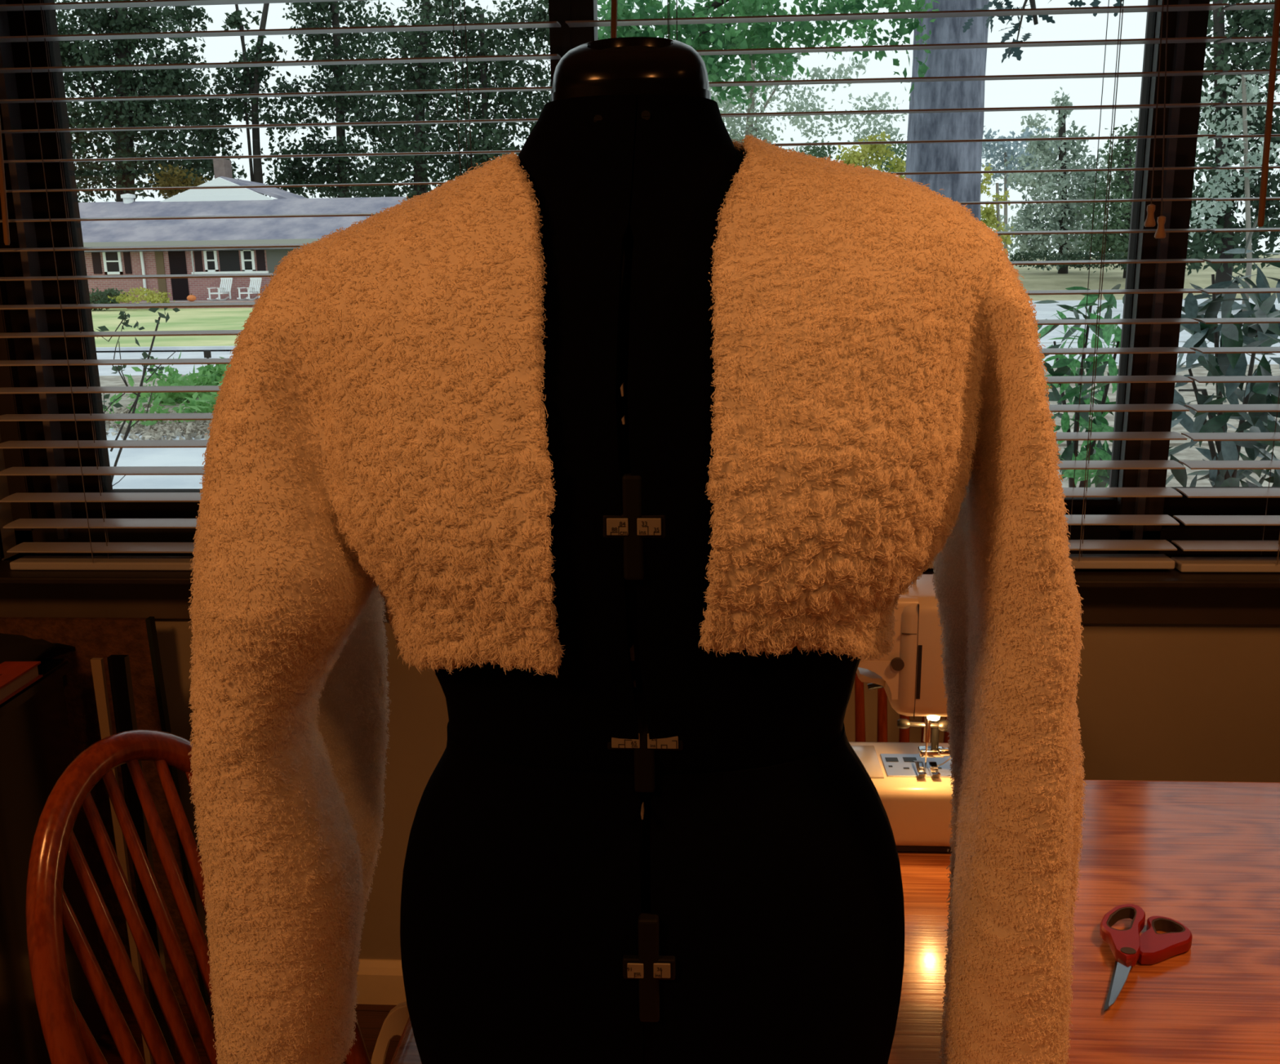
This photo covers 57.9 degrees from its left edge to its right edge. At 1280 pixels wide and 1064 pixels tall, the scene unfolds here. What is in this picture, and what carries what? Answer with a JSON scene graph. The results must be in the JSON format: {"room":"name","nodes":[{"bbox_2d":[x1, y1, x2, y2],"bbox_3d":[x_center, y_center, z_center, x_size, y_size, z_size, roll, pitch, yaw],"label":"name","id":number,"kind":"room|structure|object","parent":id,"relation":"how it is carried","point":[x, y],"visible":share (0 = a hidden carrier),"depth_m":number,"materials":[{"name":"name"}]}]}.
{"room":"workspace","nodes":[
{"label":"workspace","id":0,"kind":"room"},
{"bbox_2d":[97,1000,400,1063],"bbox_3d":[0.147,1.447,-0.039,5.200,0.120,4.780,0,13,4],"label":"floor","id":1,"kind":"structure","parent":0,"point":[371,1018],"depth_m":2.08,"materials":[{"name":"brown wood"}]},
{"bbox_2d":[0,658,107,1063],"bbox_3d":[-1.210,0.623,1.719,0.568,0.720,0.576,0,13,4],"label":"base cabinet","id":2,"kind":"object","parent":1,"relation":"on","point":[36,749],"visible":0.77,"depth_m":1.79,"materials":[{"name":"black paint"}]},
{"bbox_2d":[0,661,42,704],"bbox_3d":[-1.042,0.249,1.669,0.212,0.025,0.308,0,13,4],"label":"book","id":3,"kind":"object","parent":2,"relation":"on","point":[15,676],"visible":1,"depth_m":1.77,"materials":[{"name":"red paper"}]},
{"bbox_2d":[0,632,75,675],"bbox_3d":[-1.173,0.211,1.867,0.431,0.089,0.354,0,13,4],"label":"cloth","id":4,"kind":"object","parent":2,"relation":"on","point":[13,647],"visible":0.8,"depth_m":1.87,"materials":[{"name":"black"}]},
{"bbox_2d":[0,616,210,1004],"bbox_3d":[-1.124,0.513,2.079,0.620,0.768,0.061,0,13,4],"label":"bookcase","id":5,"kind":"object","parent":1,"relation":"on","point":[91,637],"visible":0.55,"depth_m":2.00,"materials":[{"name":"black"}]},
{"bbox_2d":[90,657,153,1063],"bbox_3d":[-0.843,0.562,1.893,0.017,0.748,0.008,0,13,4],"label":"board","id":6,"kind":"object","parent":1,"relation":"on","point":[97,664],"visible":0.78,"depth_m":1.86,"materials":[{"name":"brown wood"}]},
{"bbox_2d":[106,654,177,1063],"bbox_3d":[-0.817,0.559,1.909,0.028,0.746,0.014,0,13,4],"label":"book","id":7,"kind":"object","parent":1,"relation":"on","point":[119,668],"visible":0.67,"depth_m":1.87,"materials":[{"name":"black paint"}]},
{"bbox_2d":[25,728,371,1063],"bbox_3d":[-0.272,0.663,1.123,0.586,0.893,0.414,6,15,27],"label":"chair","id":8,"kind":"object","parent":1,"relation":"on","point":[68,1039],"visible":0.61,"depth_m":1.11,"materials":[{"name":"brown wood"}]},
{"bbox_2d":[370,999,408,1063],"bbox_3d":[-0.196,0.801,1.796,0.424,0.309,0.220,0,13,4],"label":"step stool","id":9,"kind":"object","parent":1,"relation":"on","point":[394,1024],"visible":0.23,"depth_m":1.68,"materials":[{"name":"beige plastic"}]},
{"bbox_2d":[390,779,1279,1063],"bbox_3d":[0.721,0.750,1.004,1.816,0.745,0.886,0,13,4],"label":"dining table","id":10,"kind":"object","parent":1,"relation":"on","point":[1204,856],"visible":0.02,"depth_m":1.05,"materials":[{"name":"brown wood"}]},
{"bbox_2d":[400,36,904,1063],"bbox_3d":[0.004,0.057,0.768,0.384,0.730,0.245,0,13,4],"label":"dress form","id":11,"kind":"object","parent":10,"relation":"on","point":[659,848],"visible":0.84,"depth_m":0.70,"materials":[{"name":"black fabric"}]},
{"bbox_2d":[187,133,1088,1063],"bbox_3d":[-0.005,0.080,0.764,0.635,0.648,0.245,0,13,4],"label":"jacket","id":12,"kind":"object","parent":11,"relation":"hanging from","point":[378,431],"visible":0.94,"depth_m":0.67,"materials":[{"name":"fur"}]},
{"bbox_2d":[848,573,954,852],"bbox_3d":[0.210,0.164,1.215,0.385,0.314,0.135,0,13,4],"label":"sewing machine","id":13,"kind":"object","parent":10,"relation":"on","point":[912,783],"visible":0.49,"depth_m":1.17,"materials":[{"name":"white plastic"}]},
{"bbox_2d":[896,845,951,852],"bbox_3d":[0.212,0.311,1.251,0.377,0.005,0.122,0,13,4],"label":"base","id":14,"kind":"object","parent":13,"relation":"on","point":[906,848],"depth_m":1.19,"materials":[{"name":"black plastic"}]},
{"bbox_2d":[1099,903,1192,1011],"bbox_3d":[0.415,0.362,1.002,0.160,0.018,0.067,-11,17,-38],"label":"scissors","id":15,"kind":"object","parent":10,"relation":"on","point":[1127,947],"visible":1,"depth_m":1.01,"materials":[{"name":"red plastic"}]},
{"bbox_2d":[854,673,949,742],"bbox_3d":[0.351,0.575,1.508,0.414,0.871,0.490,0,13,4],"label":"chair","id":16,"kind":"object","parent":1,"relation":"on","point":[860,714],"visible":0.02,"depth_m":1.64,"materials":[{"name":"brown wood"}]},
{"bbox_2d":[0,431,1279,959],"bbox_3d":[0.271,-0.358,1.911,5.200,2.500,0.150,0,13,4],"label":"wall","id":17,"kind":"structure","parent":0,"point":[1155,701],"depth_m":1.97,"materials":[{"name":"paint"}]},
{"bbox_2d":[0,530,4,559],"bbox_3d":[-1.163,-0.646,1.851,0.085,1.431,0.030,0,13,4],"label":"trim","id":18,"kind":"structure","parent":17,"relation":"attached to","point":[1,543],"depth_m":2.01,"materials":[{"name":"brown wood"}]},
{"bbox_2d":[0,0,572,554],"bbox_3d":[-0.609,-0.624,1.899,1.015,1.351,0.078,0,13,4],"label":"window","id":19,"kind":"structure","parent":17,"relation":"in","point":[13,116],"depth_m":1.97,"materials":[{"name":"brown wood"}]},
{"bbox_2d":[0,0,561,570],"bbox_3d":[-0.593,-0.589,1.778,0.953,1.335,0.079,0,13,4],"label":"blind","id":20,"kind":"object","parent":19,"relation":"attached to","point":[25,562],"visible":0.41,"depth_m":1.83,"materials":[{"name":"brown wood"}]},
{"bbox_2d":[355,958,405,1004],"bbox_3d":[0.282,0.837,2.106,4.900,0.084,0.016,0,13,4],"label":"baseboard","id":21,"kind":"structure","parent":17,"relation":"attached to","point":[380,981],"depth_m":2.15,"materials":[{"name":"wood"}]},
{"bbox_2d":[0,583,1279,624],"bbox_3d":[0.379,0.107,1.928,3.025,0.089,0.016,0,13,4],"label":"trim","id":22,"kind":"structure","parent":17,"relation":"attached to","point":[1171,606],"depth_m":1.90,"materials":[{"name":"brown paint"}]},
{"bbox_2d":[0,553,1279,588],"bbox_3d":[0.377,0.063,1.894,3.045,0.012,0.162,0,13,4],"label":"trim","id":23,"kind":"structure","parent":17,"relation":"attached to","point":[1085,578],"depth_m":1.85,"materials":[{"name":"brown wood"}]},
{"bbox_2d":[570,0,1189,553],"bbox_3d":[0.362,-0.624,1.838,0.930,1.351,0.078,0,13,4],"label":"window","id":24,"kind":"structure","parent":17,"relation":"in","point":[1141,246],"depth_m":1.84,"materials":[{"name":"brown wood"}]},
{"bbox_2d":[565,0,1228,568],"bbox_3d":[0.364,-0.590,1.713,0.945,1.329,0.088,0,13,4],"label":"blind","id":25,"kind":"object","parent":24,"relation":"attached to","point":[1080,561],"visible":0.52,"depth_m":1.72,"materials":[{"name":"brown wood"}]},
{"bbox_2d":[1137,0,1279,555],"bbox_3d":[1.345,-0.623,1.776,1.040,1.351,0.078,0,13,4],"label":"window","id":26,"kind":"structure","parent":17,"relation":"in","point":[1197,20],"depth_m":1.88,"materials":[{"name":"brown wood"}]},
{"bbox_2d":[1170,0,1279,572],"bbox_3d":[1.323,-0.588,1.657,0.963,1.334,0.079,0,13,4],"label":"blind","id":27,"kind":"object","parent":26,"relation":"attached to","point":[1184,564],"visible":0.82,"depth_m":1.78,"materials":[{"name":"brown wood"}]},
{"label":"outside","id":28,"kind":"structure","parent":0,"visible":0},
{"bbox_2d":[796,137,906,175],"bbox_3d":[6.881,-12.567,39.663,6.610,1.887,2.926,0,13,4],"label":"shrub","id":29,"kind":"object","parent":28,"point":[821,152],"visible":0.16,"depth_m":39.23,"materials":[{"name":"green plant"}]},
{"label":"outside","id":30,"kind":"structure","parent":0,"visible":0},
{"bbox_2d":[1008,253,1279,300],"bbox_3d":[42.398,-11.991,52.657,62.000,1.600,27.000,0,13,4],"label":"bank","id":31,"kind":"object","parent":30,"point":[1034,279],"depth_m":45.49,"materials":[{"name":"green plant"}]},
{"bbox_2d":[1008,249,1127,271],"bbox_3d":[16.429,-10.250,43.576,5.675,0.874,3.443,0,13,4],"label":"shrub","id":32,"kind":"object","parent":31,"relation":"on","point":[1073,256],"visible":0.67,"depth_m":43.56,"materials":[{"name":"green plant"}]},
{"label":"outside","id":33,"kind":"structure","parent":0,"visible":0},
{"bbox_2d":[106,427,206,488],"bbox_3d":[-19.971,-0.169,9.042,39.000,0.040,9.200,0,13,4],"label":"walkway","id":34,"kind":"structure","parent":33,"point":[151,456],"depth_m":9.74,"materials":[{"name":"concrete"}]},
{"bbox_2d":[93,307,179,485],"bbox_3d":[-2.053,-0.184,4.816,0.400,1.501,0.152,0,13,4],"label":"bare sapling","id":35,"kind":"object","parent":34,"relation":"on","point":[123,317],"visible":0.72,"depth_m":4.72,"materials":[{"name":"green plant"}]},
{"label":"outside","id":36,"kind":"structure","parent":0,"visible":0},
{"bbox_2d":[1057,444,1279,487],"bbox_3d":[29.866,0.104,4.883,61.000,0.040,7.100,0,13,4],"label":"bed","id":37,"kind":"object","parent":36,"point":[1187,454],"depth_m":8.83,"materials":[{"name":"soil"}]},
{"bbox_2d":[1034,284,1124,487],"bbox_3d":[1.447,-0.050,3.928,0.412,1.549,1.052,6,15,28],"label":"shrub","id":38,"kind":"object","parent":37,"relation":"on","point":[1098,451],"visible":0.5,"depth_m":3.63,"materials":[{"name":"green plant"}]},
{"bbox_2d":[1165,217,1279,486],"bbox_3d":[1.718,-0.031,3.392,0.522,1.747,1.244,7,15,29],"label":"shrub","id":39,"kind":"object","parent":37,"relation":"on","point":[1251,335],"visible":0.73,"depth_m":3.11,"materials":[{"name":"green plant"}]},
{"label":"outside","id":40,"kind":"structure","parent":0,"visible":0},
{"bbox_3d":[18.045,-28.324,127.276,300.000,0.200,257.520,0,13,4],"label":"ground","id":41,"kind":"structure","parent":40,"visible":0},
{"bbox_2d":[53,0,237,202],"bbox_3d":[-27.379,-19.814,58.480,13.167,15.917,8.990,2,14,14],"label":"tree","id":42,"kind":"object","parent":41,"relation":"on","point":[117,20],"visible":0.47,"depth_m":57.37,"materials":[{"name":"green plant"}]},
{"bbox_2d":[95,346,236,352],"bbox_3d":[-27.055,-3.570,23.819,63.000,0.130,0.200,0,13,4],"label":"kerb","id":43,"kind":"object","parent":41,"relation":"on","point":[172,348],"depth_m":22.60,"materials":[{"name":"concrete"}]},
{"bbox_2d":[145,163,209,199],"bbox_3d":[-21.854,-14.355,55.823,3.388,6.347,2.741,-11,16,-36],"label":"tree","id":44,"kind":"object","parent":41,"relation":"on","point":[174,182],"visible":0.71,"depth_m":54.65,"materials":[{"name":"green plant"}]},
{"bbox_2d":[149,3,318,195],"bbox_3d":[-22.102,-21.007,62.054,9.599,16.460,5.328,0,13,4],"label":"tree","id":45,"kind":"object","parent":41,"relation":"on","point":[246,81],"visible":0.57,"depth_m":61.46,"materials":[{"name":"green plant"}]},
{"bbox_2d":[78,159,407,309],"bbox_3d":[-17.440,-12.957,49.925,14.726,6.196,11.200,0,13,4],"label":"brick house","id":46,"kind":"structure","parent":41,"relation":"on","point":[237,201],"depth_m":47.40,"materials":[{"name":"grey"}]},
{"bbox_2d":[91,252,102,273],"bbox_3d":[-22.121,-11.031,47.158,0.334,1.019,0.070,0,13,4],"label":"shutter","id":47,"kind":"object","parent":46,"relation":"hanging from","point":[96,257],"depth_m":47.16,"materials":[{"name":"brown wood"}]},
{"bbox_2d":[123,251,132,273],"bbox_3d":[-20.834,-11.013,47.081,0.262,1.016,0.070,0,13,4],"label":"shutter","id":48,"kind":"object","parent":46,"relation":"hanging from","point":[127,255],"depth_m":47.08,"materials":[{"name":"brown wood"}]},
{"bbox_2d":[120,193,135,203],"bbox_3d":[-22.300,-14.494,50.487,0.600,0.500,0.585,0,13,4],"label":"roof vent","id":49,"kind":"object","parent":46,"relation":"attached to","point":[127,197],"depth_m":50.31,"materials":[{"name":"white metal"}]},
{"bbox_2d":[186,293,195,301],"bbox_3d":[-17.688,-9.245,45.668,0.351,0.315,0.351,6,15,25],"label":"pumpkin","id":50,"kind":"object","parent":46,"relation":"on","point":[191,297],"visible":1,"depth_m":45.55,"materials":[{"name":"orange"}]},
{"bbox_2d":[193,250,203,271],"bbox_3d":[-17.882,-10.972,46.905,0.300,1.013,0.070,0,13,4],"label":"shutter","id":51,"kind":"object","parent":46,"relation":"hanging from","point":[197,255],"depth_m":46.88,"materials":[{"name":"brown wood"}]},
{"bbox_2d":[207,277,232,300],"bbox_3d":[-16.725,-9.676,46.175,0.745,0.882,1.111,0,13,4],"label":"rocking chair","id":52,"kind":"object","parent":46,"relation":"on","point":[228,291],"visible":1,"depth_m":46.36,"materials":[{"name":"white paint"}]},
{"bbox_2d":[236,277,262,300],"bbox_3d":[-15.523,-9.668,46.101,0.725,0.866,1.111,0,13,4],"label":"rocking chair","id":53,"kind":"object","parent":46,"relation":"on","point":[249,289],"visible":0.96,"depth_m":46.28,"materials":[{"name":"white paint"}]},
{"bbox_2d":[255,249,266,271],"bbox_3d":[-15.303,-10.936,46.751,0.336,1.010,0.070,0,13,4],"label":"shutter","id":54,"kind":"object","parent":46,"relation":"hanging from","point":[260,255],"depth_m":46.72,"materials":[{"name":"brown wood"}]},
{"bbox_2d":[241,0,430,198],"bbox_3d":[-16.310,-21.680,64.027,10.900,16.707,6.671,-1,13,-1],"label":"tree","id":55,"kind":"object","parent":41,"relation":"on","point":[342,104],"visible":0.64,"depth_m":62.76,"materials":[{"name":"green plant"}]},
{"bbox_2d":[342,0,551,200],"bbox_3d":[-8.971,-20.345,59.620,13.402,15.917,7.069,-1,13,-2],"label":"tree","id":56,"kind":"object","parent":41,"relation":"on","point":[419,78],"visible":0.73,"depth_m":58.32,"materials":[{"name":"green plant"}]},
{"bbox_2d":[708,53,906,158],"bbox_3d":[6.084,-13.587,43.666,8.044,9.625,3.837,0,13,4],"label":"tree","id":57,"kind":"object","parent":41,"relation":"on","point":[750,129],"visible":0.48,"depth_m":43.00,"materials":[{"name":"green plant"}]},
{"bbox_2d":[597,0,1123,222],"bbox_3d":[1.218,-2.725,7.838,3.376,5.076,2.150,0,13,4],"label":"oak tree","id":58,"kind":"object","parent":41,"relation":"on","point":[962,156],"visible":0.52,"depth_m":7.70,"materials":[{"name":"grey plant"}]},
{"bbox_2d":[835,131,906,179],"bbox_3d":[7.561,-10.271,38.249,2.499,5.602,1.720,-5,14,-17],"label":"shrub","id":59,"kind":"object","parent":41,"relation":"on","point":[855,157],"visible":0.68,"depth_m":37.64,"materials":[{"name":"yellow plant"}]},
{"bbox_2d":[981,125,1071,249],"bbox_3d":[22.904,-20.154,71.096,6.202,9.416,4.935,0,13,4],"label":"tree","id":60,"kind":"object","parent":41,"relation":"on","point":[1007,152],"visible":0.5,"depth_m":70.19,"materials":[{"name":"green plant"}]},
{"bbox_2d":[991,86,1132,273],"bbox_3d":[18.282,-14.417,49.075,5.906,8.430,5.813,11,17,41],"label":"evergreen tree","id":61,"kind":"object","parent":41,"relation":"on","point":[1062,211],"visible":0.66,"depth_m":48.56,"materials":[{"name":"green plant"}]},
{"bbox_2d":[1068,111,1138,278],"bbox_3d":[18.952,-12.783,45.129,3.625,7.034,3.753,0,13,4],"label":"evergreen tree","id":62,"kind":"object","parent":41,"relation":"on","point":[1127,155],"visible":0.59,"depth_m":44.95,"materials":[{"name":"green plant"}]},
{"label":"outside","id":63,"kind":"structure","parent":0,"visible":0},
{"bbox_2d":[91,307,253,352],"bbox_3d":[-24.820,-6.296,35.438,66.000,0.070,24.300,0,13,4],"label":"lawn","id":64,"kind":"structure","parent":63,"point":[202,318],"depth_m":32.46,"materials":[{"name":"green plant"}]},
{"bbox_2d":[88,287,128,311],"bbox_3d":[-20.557,-8.759,43.916,2.508,0.999,1.925,0,13,4],"label":"shrub","id":65,"kind":"object","parent":64,"relation":"on","point":[101,297],"visible":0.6,"depth_m":43.60,"materials":[{"name":"green plant"}]},
{"bbox_2d":[107,286,174,303],"bbox_3d":[-18.994,-8.920,43.836,2.254,0.731,1.975,0,13,4],"label":"shrub","id":66,"kind":"object","parent":64,"relation":"on","point":[150,296],"visible":0.98,"depth_m":43.68,"materials":[{"name":"yellow plant"}]},
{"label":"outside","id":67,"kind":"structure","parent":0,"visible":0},
{"bbox_2d":[1028,297,1279,343],"bbox_3d":[23.484,-5.887,30.790,37.000,0.040,20.600,0,13,4],"label":"pavement","id":68,"kind":"structure","parent":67,"point":[1044,311],"depth_m":31.57,"materials":[{"name":"concrete"}]},
{"bbox_2d":[980,163,1014,253],"bbox_3d":[11.091,-9.234,36.240,1.450,4.402,1.239,0,13,4],"label":"tree","id":69,"kind":"object","parent":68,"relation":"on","point":[991,220],"visible":0.73,"depth_m":35.90,"materials":[{"name":"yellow plant"}]},
{"bbox_2d":[1185,0,1279,311],"bbox_3d":[16.305,-10.638,31.393,4.355,9.204,3.856,0,13,4],"label":"tree","id":70,"kind":"object","parent":68,"relation":"on","point":[1256,23],"visible":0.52,"depth_m":31.05,"materials":[{"name":"green plant"}]},
{"bbox_2d":[1189,69,1279,311],"bbox_3d":[14.413,-8.119,28.132,2.637,5.842,2.009,-5,14,-16],"label":"tree","id":71,"kind":"object","parent":68,"relation":"on","point":[1247,93],"visible":0.84,"depth_m":27.81,"materials":[{"name":"green plant"}]},
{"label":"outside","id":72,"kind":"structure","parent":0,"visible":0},
{"bbox_2d":[96,342,1279,375],"bbox_3d":[1.181,-2.735,18.735,120.000,0.040,6.600,0,13,4],"label":"street","id":73,"kind":"structure","parent":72,"point":[184,369],"depth_m":19.68,"materials":[{"name":"grey asphalt"}]},
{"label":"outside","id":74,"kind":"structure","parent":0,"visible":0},
{"bbox_2d":[99,364,1279,445],"bbox_3d":[10.845,-1.567,13.100,100.000,0.050,7.300,0,13,4],"label":"verge","id":75,"kind":"structure","parent":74,"point":[104,380],"depth_m":13.88,"materials":[{"name":"green plant"}]},
{"bbox_2d":[103,400,212,439],"bbox_3d":[-4.930,-1.192,12.282,2.205,0.115,3.342,0,13,4],"label":"leaf litter","id":76,"kind":"object","parent":75,"relation":"on","point":[197,429],"visible":0.25,"depth_m":11.46,"materials":[{"name":"brown plant"}]},
{"bbox_2d":[102,351,231,427],"bbox_3d":[-5.335,-1.758,14.106,2.101,0.779,5.487,0,13,4],"label":"foliage","id":77,"kind":"object","parent":75,"relation":"on","point":[208,375],"visible":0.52,"depth_m":13.62,"materials":[{"name":"green plant"}]},
{"bbox_2d":[203,351,211,364],"bbox_3d":[-6.226,-2.382,16.718,0.100,0.460,0.036,0,13,4],"label":"stake","id":78,"kind":"object","parent":75,"relation":"on","point":[207,354],"visible":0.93,"depth_m":16.67,"materials":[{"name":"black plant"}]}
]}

